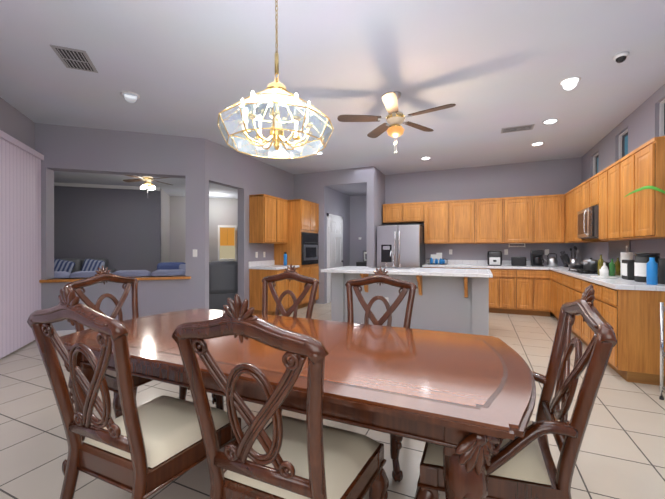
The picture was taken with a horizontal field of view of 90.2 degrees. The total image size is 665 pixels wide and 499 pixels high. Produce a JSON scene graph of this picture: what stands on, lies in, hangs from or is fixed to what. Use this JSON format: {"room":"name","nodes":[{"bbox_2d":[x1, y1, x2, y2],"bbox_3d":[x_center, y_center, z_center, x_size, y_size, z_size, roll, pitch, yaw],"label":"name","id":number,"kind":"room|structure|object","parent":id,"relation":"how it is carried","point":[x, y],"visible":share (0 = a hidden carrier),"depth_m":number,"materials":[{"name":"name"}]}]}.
{"room":"dining area","nodes":[
{"label":"dining area","id":0,"kind":"room"},
{"bbox_2d":[0,97,34,149],"bbox_3d":[-3.191,-0.258,1.871,0.150,3.050,6.000,0,0,-21],"label":"wall","id":1,"kind":"structure","parent":0,"point":[15,123],"depth_m":4.23,"materials":[{"name":"paint"}]},
{"bbox_2d":[0,130,43,358],"bbox_3d":[-3.217,-0.044,2.309,0.090,2.580,5.164,0,0,-21],"label":"vertical blinds","id":2,"kind":"object","parent":1,"relation":"attached to","point":[20,231],"visible":0.94,"depth_m":4.14,"materials":[{"name":"white"}]},
{"bbox_2d":[54,186,160,272],"bbox_3d":[-7.520,-0.275,8.968,5.190,3.050,0.120,0,0,-17],"label":"wall","id":3,"kind":"structure","parent":0,"point":[119,229],"depth_m":9.30,"materials":[{"name":"paint"}]},
{"bbox_2d":[54,182,159,190],"bbox_3d":[-7.492,-1.754,8.873,5.190,0.088,0.060,0,0,-17],"label":"crown molding","id":4,"kind":"structure","parent":3,"relation":"attached to","point":[98,186],"depth_m":9.17,"materials":[{"name":"white paint"}]},
{"bbox_2d":[35,123,204,330],"bbox_3d":[-3.168,-0.266,5.129,2.247,3.050,0.220,0,0,-17],"label":"wall","id":5,"kind":"structure","parent":0,"point":[78,149],"depth_m":5.05,"materials":[{"name":"paint"}]},
{"bbox_2d":[56,329,85,336],"bbox_3d":[-3.133,1.214,5.020,2.247,0.089,0.012,0,0,-17],"label":"baseboard","id":6,"kind":"structure","parent":5,"relation":"attached to","point":[63,332],"depth_m":4.79,"materials":[{"name":"white paint"}]},
{"bbox_2d":[39,275,190,282],"bbox_3d":[-3.239,0.449,5.093,1.990,0.040,0.290,0,0,-17],"label":"sill","id":7,"kind":"structure","parent":5,"relation":"attached to","point":[138,278],"depth_m":5.06,"materials":[{"name":"brown wood"}]},
{"bbox_2d":[193,249,196,256],"bbox_3d":[-2.201,0.059,5.306,0.070,0.120,0.011,0,0,-17],"label":"switch plate","id":8,"kind":"object","parent":5,"relation":"attached to","point":[194,252],"visible":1,"depth_m":5.30,"materials":[{"name":"white plastic"}]},
{"bbox_2d":[156,188,169,262],"bbox_3d":[-5.315,-0.279,10.421,0.120,3.050,1.600,0,0,-17],"label":"wall","id":9,"kind":"structure","parent":0,"point":[165,227],"depth_m":10.44,"materials":[{"name":"paint"}]},
{"bbox_2d":[170,196,237,262],"bbox_3d":[-2.171,-0.284,12.290,7.230,3.050,0.120,0,0,-17],"label":"wall","id":10,"kind":"structure","parent":0,"point":[223,211],"depth_m":11.57,"materials":[{"name":"paint"}]},
{"bbox_2d":[205,139,293,308],"bbox_3d":[-1.561,-0.270,6.681,0.150,3.050,2.830,0,0,24],"label":"wall","id":11,"kind":"structure","parent":0,"point":[246,176],"depth_m":6.29,"materials":[{"name":"paint"}]},
{"bbox_2d":[248,260,275,267],"bbox_3d":[-1.434,0.281,6.765,0.012,0.100,0.875,0,0,24],"label":"backsplash","id":12,"kind":"structure","parent":11,"relation":"attached to","point":[251,264],"depth_m":6.64,"materials":[{"name":"white stone"}]},
{"bbox_2d":[249,194,275,243],"bbox_3d":[-1.359,-0.579,6.512,0.351,0.911,0.425,0,0,24],"label":"upper cabinet","id":13,"kind":"object","parent":11,"relation":"attached to","point":[262,209],"depth_m":6.35,"materials":[{"name":"brown wood"}]},
{"bbox_2d":[276,197,287,243],"bbox_3d":[-1.188,-0.580,6.901,0.351,0.911,0.424,0,0,24],"label":"upper cabinet","id":14,"kind":"object","parent":11,"relation":"attached to","point":[281,205],"depth_m":6.82,"materials":[{"name":"brown wood"}]},
{"bbox_2d":[294,167,366,303],"bbox_3d":[-0.060,-0.272,7.648,1.820,3.050,0.150,0,0,24],"label":"wall","id":15,"kind":"structure","parent":0,"point":[311,187],"depth_m":7.66,"materials":[{"name":"paint"}]},
{"bbox_2d":[0,302,664,498],"bbox_3d":[-2.687,1.305,6.595,16.500,0.100,16.000,0,0,24],"label":"floor","id":16,"kind":"structure","parent":0,"point":[621,454],"depth_m":2.26,"materials":[{"name":"tile"}]},
{"bbox_2d":[54,258,115,272],"bbox_3d":[-6.883,0.734,8.533,2.050,0.994,1.010,0,0,-17],"label":"sofa","id":17,"kind":"object","parent":16,"relation":"on","point":[70,265],"visible":0.23,"depth_m":8.68,"materials":[{"name":"blue fabric"}]},
{"bbox_2d":[54,269,185,277],"bbox_3d":[-3.626,0.790,5.587,2.280,0.895,0.840,0,0,-17],"label":"sofa","id":18,"kind":"object","parent":16,"relation":"on","point":[125,273],"visible":0.06,"depth_m":5.30,"materials":[{"name":"fabric"}]},
{"bbox_2d":[66,265,189,418],"bbox_3d":[-1.486,0.696,2.428,0.635,1.150,0.586,0,0,24],"label":"end chair","id":19,"kind":"object","parent":16,"relation":"on","point":[103,275],"visible":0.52,"depth_m":2.49,"materials":[{"name":"brown wood"}]},
{"bbox_2d":[27,285,243,498],"bbox_3d":[-0.808,0.698,1.448,0.586,1.150,0.635,0,0,24],"label":"chair","id":20,"kind":"object","parent":16,"relation":"on","point":[147,449],"visible":0.83,"depth_m":1.27,"materials":[{"name":"brown wood"}]},
{"bbox_2d":[157,262,185,269],"bbox_3d":[-3.572,0.790,8.910,2.200,0.880,1.020,0,0,-17],"label":"sofa","id":21,"kind":"object","parent":16,"relation":"on","point":[169,265],"visible":0.1,"depth_m":8.81,"materials":[{"name":"fabric"}]},
{"bbox_2d":[209,261,237,309],"bbox_3d":[-2.321,0.729,7.056,0.920,0.990,0.880,0,0,-17],"label":"recliner","id":22,"kind":"object","parent":16,"relation":"on","point":[223,281],"visible":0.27,"depth_m":6.66,"materials":[{"name":"grey leather"}]},
{"bbox_2d":[218,225,236,261],"bbox_3d":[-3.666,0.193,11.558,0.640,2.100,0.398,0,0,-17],"label":"picture","id":23,"kind":"object","parent":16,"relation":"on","point":[227,242],"visible":0.52,"depth_m":11.65,"materials":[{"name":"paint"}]},
{"bbox_2d":[212,264,319,414],"bbox_3d":[-0.471,0.696,2.490,0.586,1.150,0.635,0,0,24],"label":"chair","id":24,"kind":"object","parent":16,"relation":"on","point":[290,274],"visible":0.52,"depth_m":2.70,"materials":[{"name":"brown wood"}]},
{"bbox_2d":[248,268,287,314],"bbox_3d":[-1.235,0.816,6.461,0.621,0.879,0.425,0,0,24],"label":"base cabinet","id":25,"kind":"object","parent":16,"relation":"on","point":[256,275],"depth_m":6.30,"materials":[{"name":"brown wood"}]},
{"bbox_2d":[172,293,388,498],"bbox_3d":[-0.149,0.699,1.235,0.586,1.150,0.635,0,0,24],"label":"chair","id":26,"kind":"object","parent":16,"relation":"on","point":[280,456],"visible":1,"depth_m":1.05,"materials":[{"name":"brown wood"}]},
{"bbox_2d":[288,268,299,309],"bbox_3d":[-1.064,0.815,6.850,0.621,0.879,0.424,0,0,24],"label":"base cabinet","id":27,"kind":"object","parent":16,"relation":"on","point":[294,286],"depth_m":6.75,"materials":[{"name":"brown wood"}]},
{"bbox_2d":[274,200,318,307],"bbox_3d":[-0.780,0.108,7.417,0.684,2.290,0.846,0,0,24],"label":"tall cabinet","id":28,"kind":"object","parent":16,"relation":"on","point":[301,248],"depth_m":7.07,"materials":[{"name":"brown wood"}]},
{"bbox_2d":[256,264,299,271],"bbox_3d":[-1.151,0.353,6.641,0.630,0.045,0.875,0,0,24],"label":"countertop","id":29,"kind":"structure","parent":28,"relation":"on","point":[273,266],"depth_m":6.65,"materials":[{"name":"white stone"}]},
{"bbox_2d":[284,252,286,264],"bbox_3d":[-0.984,0.191,6.914,0.072,0.275,0.070,0,0,24],"label":"bottle","id":30,"kind":"object","parent":29,"relation":"on","point":[285,258],"visible":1,"depth_m":6.88,"materials":[{"name":"blue plastic"}]},
{"bbox_2d":[60,308,535,498],"bbox_3d":[-0.318,0.885,1.894,2.520,0.763,1.100,0,0,24],"label":"dining table","id":31,"kind":"object","parent":16,"relation":"on","point":[467,401],"visible":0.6,"depth_m":1.36,"materials":[{"name":"brown wood"}]},
{"bbox_2d":[356,262,366,265],"bbox_3d":[0.988,0.790,8.681,0.650,0.920,0.380,0,0,24],"label":"bench","id":32,"kind":"object","parent":16,"relation":"on","point":[361,263],"visible":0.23,"depth_m":8.58,"materials":[{"name":"grey"}]},
{"bbox_2d":[363,251,366,261],"bbox_3d":[0.921,0.180,8.763,0.240,0.300,0.066,0,0,24],"label":"picture frame","id":33,"kind":"object","parent":32,"relation":"on","point":[364,256],"visible":0.36,"depth_m":8.77,"materials":[{"name":"grey metal"}]},
{"bbox_2d":[345,266,417,481],"bbox_3d":[0.234,0.697,2.180,0.586,1.150,0.635,0,0,24],"label":"chair","id":34,"kind":"object","parent":16,"relation":"on","point":[379,276],"visible":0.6,"depth_m":2.37,"materials":[{"name":"brown wood"}]},
{"bbox_2d":[377,224,424,267],"bbox_3d":[1.539,0.348,7.411,0.910,1.770,0.891,0,0,24],"label":"fridge","id":35,"kind":"object","parent":16,"relation":"on","point":[405,243],"visible":0.52,"depth_m":7.04,"materials":[{"name":"grey metal"}]},
{"bbox_2d":[331,274,488,335],"bbox_3d":[1.235,0.816,5.526,2.460,0.885,1.081,0,0,24],"label":"kitchen island","id":36,"kind":"object","parent":16,"relation":"on","point":[455,300],"depth_m":5.13,"materials":[{"name":"paint"}]},
{"bbox_2d":[321,266,492,277],"bbox_3d":[1.212,0.351,5.474,2.540,0.045,1.210,0,0,24],"label":"island countertop","id":37,"kind":"structure","parent":36,"relation":"on","point":[433,272],"depth_m":5.14,"materials":[{"name":"white stone"}]},
{"bbox_2d":[484,268,515,313],"bbox_3d":[3.372,0.815,6.758,0.577,0.879,0.621,0,0,24],"label":"base cabinet","id":38,"kind":"object","parent":16,"relation":"on","point":[502,287],"depth_m":6.45,"materials":[{"name":"brown wood"}]},
{"bbox_2d":[415,284,616,498],"bbox_3d":[0.721,0.703,1.415,0.633,1.140,0.667,0,0,24],"label":"end chair","id":39,"kind":"object","parent":16,"relation":"on","point":[524,467],"visible":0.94,"depth_m":1.19,"materials":[{"name":"brown wood"}]},
{"bbox_2d":[516,268,547,315],"bbox_3d":[3.900,0.816,6.526,0.576,0.879,0.621,0,0,24],"label":"base cabinet","id":40,"kind":"object","parent":16,"relation":"on","point":[531,283],"depth_m":6.26,"materials":[{"name":"brown wood"}]},
{"bbox_2d":[422,264,543,267],"bbox_3d":[3.083,0.353,6.879,2.296,0.045,0.630,0,0,24],"label":"countertop","id":41,"kind":"structure","parent":40,"relation":"on","point":[425,265],"depth_m":6.83,"materials":[{"name":"white stone"}]},
{"bbox_2d":[487,251,501,265],"bbox_3d":[3.335,0.179,6.824,0.260,0.300,0.330,0,0,24],"label":"air fryer","id":42,"kind":"object","parent":41,"relation":"on","point":[494,258],"visible":1,"depth_m":6.72,"materials":[{"name":"black"}]},
{"bbox_2d":[511,257,526,265],"bbox_3d":[3.773,0.238,6.702,0.280,0.183,0.160,0,0,24],"label":"toaster","id":43,"kind":"object","parent":41,"relation":"on","point":[518,261],"visible":1,"depth_m":6.64,"materials":[{"name":"black metal"}]},
{"bbox_2d":[530,250,543,265],"bbox_3d":[4.060,0.169,6.576,0.207,0.320,0.200,0,0,24],"label":"coffee maker","id":44,"kind":"object","parent":41,"relation":"on","point":[536,258],"visible":1,"depth_m":6.51,"materials":[{"name":"black plastic"}]},
{"bbox_2d":[544,253,557,266],"bbox_3d":[4.247,0.201,6.451,0.240,0.258,0.187,0,0,24],"label":"kettle","id":45,"kind":"object","parent":41,"relation":"on","point":[552,261],"visible":0.98,"depth_m":6.38,"materials":[{"name":"silver metal"}]},
{"bbox_2d":[548,268,559,318],"bbox_3d":[4.120,0.818,5.586,0.621,0.879,0.896,0,0,24],"label":"base cabinet","id":46,"kind":"object","parent":16,"relation":"on","point":[553,277],"depth_m":5.84,"materials":[{"name":"brown wood"}]},
{"bbox_2d":[560,272,571,331],"bbox_3d":[3.785,0.820,4.824,0.621,0.879,0.770,0,0,24],"label":"base cabinet","id":47,"kind":"object","parent":16,"relation":"on","point":[565,280],"depth_m":5.05,"materials":[{"name":"brown wood"}]},
{"bbox_2d":[572,276,579,337],"bbox_3d":[3.554,0.821,4.297,0.621,0.879,0.380,0,0,24],"label":"base cabinet","id":48,"kind":"object","parent":16,"relation":"on","point":[575,279],"depth_m":4.49,"materials":[{"name":"brown wood"}]},
{"bbox_2d":[580,280,587,345],"bbox_3d":[3.401,0.822,3.949,0.621,0.879,0.380,0,0,24],"label":"base cabinet","id":49,"kind":"object","parent":16,"relation":"on","point":[583,283],"depth_m":4.20,"materials":[{"name":"brown wood"}]},
{"bbox_2d":[588,280,599,344],"bbox_3d":[3.248,0.823,3.602,0.621,0.879,0.380,0,0,24],"label":"base cabinet","id":50,"kind":"object","parent":16,"relation":"on","point":[596,287],"depth_m":3.76,"materials":[{"name":"brown wood"}]},
{"bbox_2d":[600,284,664,385],"bbox_3d":[3.095,0.824,3.255,0.621,0.879,0.378,0,0,24],"label":"base cabinet","id":51,"kind":"object","parent":16,"relation":"on","point":[634,317],"depth_m":3.15,"materials":[{"name":"brown wood"}]},
{"bbox_2d":[544,266,664,291],"bbox_3d":[3.778,0.358,4.818,0.630,0.045,3.844,0,0,24],"label":"countertop","id":52,"kind":"structure","parent":51,"relation":"on","point":[625,285],"depth_m":3.40,"materials":[{"name":"white stone"}]},
{"bbox_2d":[560,251,569,266],"bbox_3d":[4.424,0.178,6.263,0.214,0.304,0.140,0,0,24],"label":"knife block","id":53,"kind":"object","parent":52,"relation":"on","point":[565,257],"visible":0.85,"depth_m":6.23,"materials":[{"name":"black"}]},
{"bbox_2d":[564,262,582,267],"bbox_3d":[3.796,0.241,5.140,0.290,0.078,0.449,0,0,24],"label":"frying pan","id":54,"kind":"object","parent":52,"relation":"on","point":[570,265],"visible":0.69,"depth_m":5.00,"materials":[{"name":"grey metal"}]},
{"bbox_2d":[570,246,578,263],"bbox_3d":[4.372,0.131,6.002,0.142,0.400,0.130,0,0,24],"label":"utensil crock","id":55,"kind":"object","parent":52,"relation":"on","point":[574,260],"visible":0.75,"depth_m":5.96,"materials":[{"name":"silver metal"}]},
{"bbox_2d":[583,258,597,269],"bbox_3d":[3.650,0.198,4.681,0.190,0.166,0.190,0,0,24],"label":"pot","id":56,"kind":"object","parent":52,"relation":"on","point":[590,264],"visible":0.96,"depth_m":4.62,"materials":[{"name":"silver metal"}]},
{"bbox_2d":[568,268,617,275],"bbox_3d":[3.806,0.309,4.819,0.500,0.052,0.720,0,0,24],"label":"cooktop","id":57,"kind":"object","parent":52,"relation":"in","point":[569,269],"depth_m":4.81,"materials":[{"name":"black glass"}]},
{"bbox_2d":[598,254,603,274],"bbox_3d":[3.506,0.200,4.329,0.070,0.270,0.070,0,0,24],"label":"oil bottle","id":58,"kind":"object","parent":52,"relation":"on","point":[600,262],"visible":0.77,"depth_m":4.32,"materials":[{"name":"yellow glass"}]},
{"bbox_2d":[591,276,617,277],"bbox_3d":[3.246,0.330,3.963,0.260,0.012,0.260,0,0,24],"label":"plate","id":59,"kind":"object","parent":52,"relation":"on","point":[603,277],"visible":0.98,"depth_m":3.92,"materials":[{"name":"white ceramic"}]},
{"bbox_2d":[599,269,608,276],"bbox_3d":[3.246,0.279,3.963,0.090,0.087,0.088,0,0,24],"label":"cup","id":60,"kind":"object","parent":59,"relation":"on","point":[604,272],"visible":1,"depth_m":3.93,"materials":[{"name":"white ceramic"}]},
{"bbox_2d":[609,259,614,275],"bbox_3d":[3.552,0.225,4.211,0.060,0.220,0.060,0,0,24],"label":"oil bottle","id":61,"kind":"object","parent":52,"relation":"on","point":[611,268],"visible":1,"depth_m":4.19,"materials":[{"name":"green glass"}]},
{"bbox_2d":[615,257,620,274],"bbox_3d":[3.700,0.215,4.299,0.064,0.240,0.064,0,0,24],"label":"oil bottle","id":62,"kind":"object","parent":52,"relation":"on","point":[617,266],"visible":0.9,"depth_m":4.28,"materials":[{"name":"brown glass"}]},
{"bbox_2d":[618,246,632,276],"bbox_3d":[3.608,0.144,4.066,0.160,0.384,0.160,0,0,24],"label":"paper towel roll","id":63,"kind":"object","parent":52,"relation":"on","point":[626,255],"visible":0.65,"depth_m":4.04,"materials":[{"name":"white paper"}]},
{"bbox_2d":[622,260,634,279],"bbox_3d":[3.414,0.227,3.704,0.245,0.220,0.180,0,0,24],"label":"box","id":64,"kind":"object","parent":52,"relation":"on","point":[627,269],"visible":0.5,"depth_m":3.67,"materials":[{"name":"grey plastic"}]},
{"bbox_2d":[634,253,659,281],"bbox_3d":[3.272,0.187,3.449,0.196,0.300,0.196,0,0,24],"label":"tub","id":65,"kind":"object","parent":52,"relation":"on","point":[641,261],"visible":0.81,"depth_m":3.42,"materials":[{"name":"grey plastic"}]},
{"bbox_2d":[646,257,657,284],"bbox_3d":[3.087,0.208,3.203,0.080,0.260,0.080,0,0,24],"label":"bottle","id":66,"kind":"object","parent":52,"relation":"on","point":[651,271],"visible":1,"depth_m":3.18,"materials":[{"name":"blue plastic"}]},
{"bbox_2d":[658,258,664,283],"bbox_3d":[3.269,0.213,3.243,0.120,0.250,0.120,0,0,24],"label":"canister","id":67,"kind":"object","parent":52,"relation":"on","point":[661,270],"visible":1,"depth_m":3.23,"materials":[{"name":"grey"}]},
{"bbox_3d":[2.306,0.263,7.292,0.405,0.118,0.306,0,0,24],"label":"basket","id":68,"kind":"object","parent":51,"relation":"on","visible":0},
{"bbox_2d":[430,253,444,263],"bbox_3d":[2.306,0.190,7.291,0.310,0.240,0.203,0,0,24],"label":"contents","id":69,"kind":"object","parent":68,"relation":"in","point":[437,256],"visible":0.94,"depth_m":7.34,"materials":[{"name":"blue"}]},
{"bbox_2d":[625,186,664,196],"bbox_3d":[3.102,0.289,3.053,0.412,1.951,0.783,0,0,24],"label":"plant","id":70,"kind":"object","parent":16,"relation":"on","point":[651,187],"visible":1,"depth_m":3.09,"materials":[{"name":"green plant"}]},
{"bbox_2d":[659,302,664,399],"bbox_3d":[2.778,0.856,2.302,0.432,0.820,0.932,0,0,24],"label":"wire rack","id":71,"kind":"object","parent":16,"relation":"on","point":[662,356],"visible":1,"depth_m":2.79,"materials":[{"name":"silver metal"}]},
{"bbox_2d":[0,0,664,198],"bbox_3d":[-2.687,-1.845,6.587,16.500,0.100,16.000,0,0,24],"label":"ceiling","id":72,"kind":"structure","parent":0,"point":[490,69],"depth_m":3.31,"materials":[{"name":"paint"}]},
{"bbox_2d":[50,45,97,72],"bbox_3d":[-2.412,-1.778,3.113,0.260,0.014,0.390,0,0,-21],"label":"ceiling vent","id":73,"kind":"object","parent":72,"relation":"in","point":[71,58],"visible":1,"depth_m":3.08,"materials":[{"name":"grey metal"}]},
{"bbox_2d":[121,91,139,98],"bbox_3d":[-2.327,-1.782,3.818,0.190,0.010,0.191,0,0,24],"label":"recessed light","id":74,"kind":"object","parent":72,"relation":"in","point":[128,94],"depth_m":3.83,"materials":[{"name":"white paint"}]},
{"bbox_2d":[123,175,171,197],"bbox_3d":[-3.940,-1.449,7.075,0.984,0.691,0.984,0,0,-27],"label":"room ceiling fan","id":75,"kind":"object","parent":72,"relation":"hanging from","point":[147,180],"visible":0.73,"depth_m":7.03,"materials":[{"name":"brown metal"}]},
{"bbox_2d":[217,0,333,158],"bbox_3d":[-0.318,-1.173,1.889,0.657,1.219,0.657,0,0,24],"label":"pendant chandelier","id":76,"kind":"object","parent":72,"relation":"hanging from","point":[241,113],"visible":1,"depth_m":1.83,"materials":[{"name":"clear glass"}]},
{"bbox_2d":[337,91,455,152],"bbox_3d":[0.730,-1.446,3.770,1.272,0.681,1.260,0,0,24],"label":"kitchen ceiling fan","id":77,"kind":"object","parent":72,"relation":"hanging from","point":[394,119],"visible":1,"depth_m":3.75,"materials":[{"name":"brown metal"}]},
{"bbox_2d":[501,124,534,132],"bbox_3d":[2.738,-1.783,4.913,0.420,0.014,0.220,0,0,24],"label":"ceiling vent","id":78,"kind":"object","parent":72,"relation":"in","point":[516,128],"visible":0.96,"depth_m":4.88,"materials":[{"name":"grey metal"}]},
{"bbox_2d":[531,142,543,145],"bbox_3d":[3.458,-1.787,5.591,0.177,0.010,0.193,0,0,24],"label":"recessed light","id":79,"kind":"object","parent":72,"relation":"in","point":[536,143],"depth_m":5.58,"materials":[{"name":"white paint"}]},
{"bbox_2d":[542,118,557,123],"bbox_3d":[3.019,-1.784,4.601,0.177,0.010,0.196,0,0,24],"label":"recessed light","id":80,"kind":"object","parent":72,"relation":"in","point":[549,121],"depth_m":4.61,"materials":[{"name":"white paint"}]},
{"bbox_2d":[559,76,580,85],"bbox_3d":[2.506,-1.781,3.502,0.187,0.010,0.196,0,0,24],"label":"recessed light","id":81,"kind":"object","parent":72,"relation":"in","point":[563,82],"depth_m":3.51,"materials":[{"name":"white paint"}]},
{"bbox_2d":[613,51,628,62],"bbox_3d":[2.647,-1.756,3.042,0.110,0.080,0.110,0,0,24],"label":"dome camera","id":82,"kind":"object","parent":72,"relation":"attached to","point":[620,57],"visible":1,"depth_m":3.02,"materials":[{"name":"white paint"}]},
{"bbox_2d":[327,187,349,266],"bbox_3d":[0.133,-0.274,8.547,0.150,3.050,1.650,0,0,24],"label":"wall","id":83,"kind":"structure","parent":0,"point":[338,203],"depth_m":8.72,"materials":[{"name":"paint"}]},
{"bbox_2d":[327,213,342,302],"bbox_3d":[0.102,0.202,8.168,0.095,2.100,0.950,0,0,24],"label":"door","id":84,"kind":"structure","parent":83,"relation":"in","point":[334,241],"depth_m":8.03,"materials":[{"name":"white paint"}]},
{"bbox_2d":[329,184,366,195],"bbox_3d":[0.638,-1.509,8.240,1.020,0.080,1.500,0,0,24],"label":"ceiling","id":85,"kind":"structure","parent":0,"point":[355,190],"depth_m":8.11,"materials":[{"name":"paint"}]},
{"bbox_2d":[350,195,366,265],"bbox_3d":[0.902,-0.276,9.028,1.170,3.050,0.150,0,0,24],"label":"wall","id":86,"kind":"structure","parent":0,"point":[358,217],"depth_m":9.03,"materials":[{"name":"paint"}]},
{"bbox_2d":[367,166,384,266],"bbox_3d":[1.179,-0.273,8.005,0.160,3.050,1.800,0,0,24],"label":"wall","id":87,"kind":"structure","parent":0,"point":[375,189],"depth_m":7.20,"materials":[{"name":"paint"}]},
{"bbox_2d":[385,157,581,265],"bbox_3d":[3.156,-0.271,7.273,4.050,3.050,0.150,0,0,24],"label":"wall","id":88,"kind":"structure","parent":0,"point":[552,177],"depth_m":7.10,"materials":[{"name":"paint"}]},
{"bbox_2d":[383,204,403,223],"bbox_3d":[1.443,-0.828,7.748,0.470,0.420,0.352,0,0,24],"label":"upper cabinet","id":89,"kind":"object","parent":88,"relation":"attached to","point":[392,213],"depth_m":7.59,"materials":[{"name":"brown wood"}]},
{"bbox_2d":[255,249,548,257],"bbox_3d":[1.413,0.080,6.616,5.343,0.164,2.453,0,0,24],"label":"outlet plates","id":90,"kind":"object","parent":88,"relation":"attached to","point":[450,252],"visible":1,"depth_m":6.80,"materials":[{"name":"white plastic"}]},
{"bbox_2d":[404,202,423,222],"bbox_3d":[1.873,-0.827,7.559,0.470,0.420,0.352,0,0,24],"label":"upper cabinet","id":91,"kind":"object","parent":88,"relation":"attached to","point":[413,213],"depth_m":7.40,"materials":[{"name":"brown wood"}]},
{"bbox_2d":[424,201,447,243],"bbox_3d":[2.326,-0.581,7.361,0.519,0.911,0.352,0,0,24],"label":"upper cabinet","id":92,"kind":"object","parent":88,"relation":"attached to","point":[435,212],"depth_m":7.21,"materials":[{"name":"brown wood"}]},
{"bbox_2d":[448,200,475,243],"bbox_3d":[2.801,-0.581,7.152,0.519,0.911,0.352,0,0,24],"label":"upper cabinet","id":93,"kind":"object","parent":88,"relation":"attached to","point":[461,213],"depth_m":7.00,"materials":[{"name":"brown wood"}]},
{"bbox_2d":[428,260,529,263],"bbox_3d":[3.208,0.280,7.161,2.296,0.100,0.012,0,0,24],"label":"backsplash","id":94,"kind":"structure","parent":88,"relation":"attached to","point":[449,261],"depth_m":7.23,"materials":[{"name":"white stone"}]},
{"bbox_2d":[476,197,503,243],"bbox_3d":[3.277,-0.580,6.943,0.520,0.911,0.352,0,0,24],"label":"upper cabinet","id":95,"kind":"object","parent":88,"relation":"attached to","point":[490,212],"depth_m":6.78,"materials":[{"name":"brown wood"}]},
{"bbox_2d":[504,196,535,243],"bbox_3d":[3.752,-0.580,6.734,0.519,0.911,0.352,0,0,24],"label":"upper cabinet","id":96,"kind":"object","parent":88,"relation":"attached to","point":[519,212],"depth_m":6.56,"materials":[{"name":"brown wood"}]},
{"bbox_2d":[509,243,524,246],"bbox_3d":[3.736,-0.084,6.718,0.288,0.079,0.100,0,0,24],"label":"towel holder","id":97,"kind":"object","parent":96,"relation":"attached to","point":[516,243],"visible":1,"depth_m":6.69,"materials":[{"name":"grey metal"}]},
{"bbox_2d":[536,194,563,242],"bbox_3d":[4.227,-0.579,6.525,0.519,0.911,0.352,0,0,24],"label":"upper cabinet","id":98,"kind":"object","parent":88,"relation":"attached to","point":[549,209],"depth_m":6.36,"materials":[{"name":"brown wood"}]},
{"bbox_2d":[581,84,664,261],"bbox_3d":[3.010,-0.259,2.094,0.150,3.050,9.750,0,0,24],"label":"wall","id":99,"kind":"structure","parent":0,"point":[641,123],"depth_m":4.34,"materials":[{"name":"paint"}]},
{"bbox_2d":[564,190,571,242],"bbox_3d":[4.350,-0.578,5.771,0.351,0.911,0.475,0,0,24],"label":"upper cabinet","id":100,"kind":"object","parent":99,"relation":"attached to","point":[567,196],"depth_m":5.98,"materials":[{"name":"brown wood"}]},
{"bbox_2d":[576,208,579,239],"bbox_3d":[3.934,-0.384,4.901,0.414,0.429,0.497,0,0,24],"label":"upper cabinet","id":101,"kind":"object","parent":99,"relation":"attached to","point":[577,209],"depth_m":5.37,"materials":[{"name":"brown wood"}]},
{"bbox_2d":[577,205,598,238],"bbox_3d":[3.857,-0.384,4.789,0.464,0.428,0.764,0,0,24],"label":"microwave","id":102,"kind":"object","parent":101,"relation":"in","point":[588,217],"depth_m":4.69,"materials":[{"name":"grey metal"}]},
{"bbox_2d":[580,180,587,207],"bbox_3d":[3.986,-0.816,4.942,0.351,0.430,0.385,0,0,24],"label":"upper cabinet","id":103,"kind":"object","parent":99,"relation":"attached to","point":[583,186],"depth_m":5.11,"materials":[{"name":"brown wood"}]},
{"bbox_2d":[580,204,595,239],"bbox_3d":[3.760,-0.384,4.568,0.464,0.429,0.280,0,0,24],"label":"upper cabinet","id":104,"kind":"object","parent":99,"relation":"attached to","point":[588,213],"depth_m":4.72,"materials":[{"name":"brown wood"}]},
{"bbox_2d":[572,185,611,243],"bbox_3d":[4.159,-0.576,5.336,0.351,0.911,0.475,0,0,24],"label":"upper cabinet","id":105,"kind":"object","parent":99,"relation":"attached to","point":[575,191],"depth_m":5.55,"materials":[{"name":"brown wood"}]},
{"bbox_2d":[588,176,595,203],"bbox_3d":[3.831,-0.815,4.589,0.351,0.430,0.385,0,0,24],"label":"upper cabinet","id":106,"kind":"object","parent":99,"relation":"attached to","point":[591,181],"depth_m":4.73,"materials":[{"name":"brown wood"}]},
{"bbox_2d":[593,152,598,175],"bbox_3d":[4.596,-1.452,5.714,0.060,0.420,0.450,0,0,24],"label":"window","id":107,"kind":"structure","parent":99,"relation":"in","point":[595,162],"depth_m":5.88,"materials":[{"name":"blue glass"}]},
{"bbox_2d":[596,169,603,239],"bbox_3d":[3.683,-0.574,4.253,0.351,0.911,0.350,0,0,24],"label":"upper cabinet","id":108,"kind":"object","parent":99,"relation":"attached to","point":[599,207],"depth_m":4.41,"materials":[{"name":"brown wood"}]},
{"bbox_2d":[604,162,615,239],"bbox_3d":[3.532,-0.573,3.910,0.351,0.911,0.400,0,0,24],"label":"upper cabinet","id":109,"kind":"object","parent":99,"relation":"attached to","point":[610,172],"depth_m":4.08,"materials":[{"name":"brown wood"}]},
{"bbox_2d":[619,129,627,158],"bbox_3d":[4.118,-1.450,4.624,0.060,0.420,0.450,0,0,24],"label":"window","id":110,"kind":"structure","parent":99,"relation":"in","point":[623,144],"depth_m":4.78,"materials":[{"name":"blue glass"}]},
{"bbox_2d":[616,152,631,239],"bbox_3d":[3.376,-0.572,3.553,0.351,0.911,0.380,0,0,24],"label":"upper cabinet","id":111,"kind":"object","parent":99,"relation":"attached to","point":[624,165],"depth_m":3.70,"materials":[{"name":"brown wood"}]},
{"bbox_2d":[632,136,664,239],"bbox_3d":[3.217,-0.571,3.191,0.351,0.911,0.410,0,0,24],"label":"upper cabinet","id":112,"kind":"object","parent":99,"relation":"attached to","point":[648,160],"depth_m":3.17,"materials":[{"name":"brown wood"}]},
{"bbox_2d":[659,99,664,136],"bbox_3d":[3.639,-1.447,3.535,0.060,0.420,0.450,0,0,24],"label":"window","id":113,"kind":"structure","parent":99,"relation":"in","point":[662,119],"depth_m":3.73,"materials":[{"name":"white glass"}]}
]}

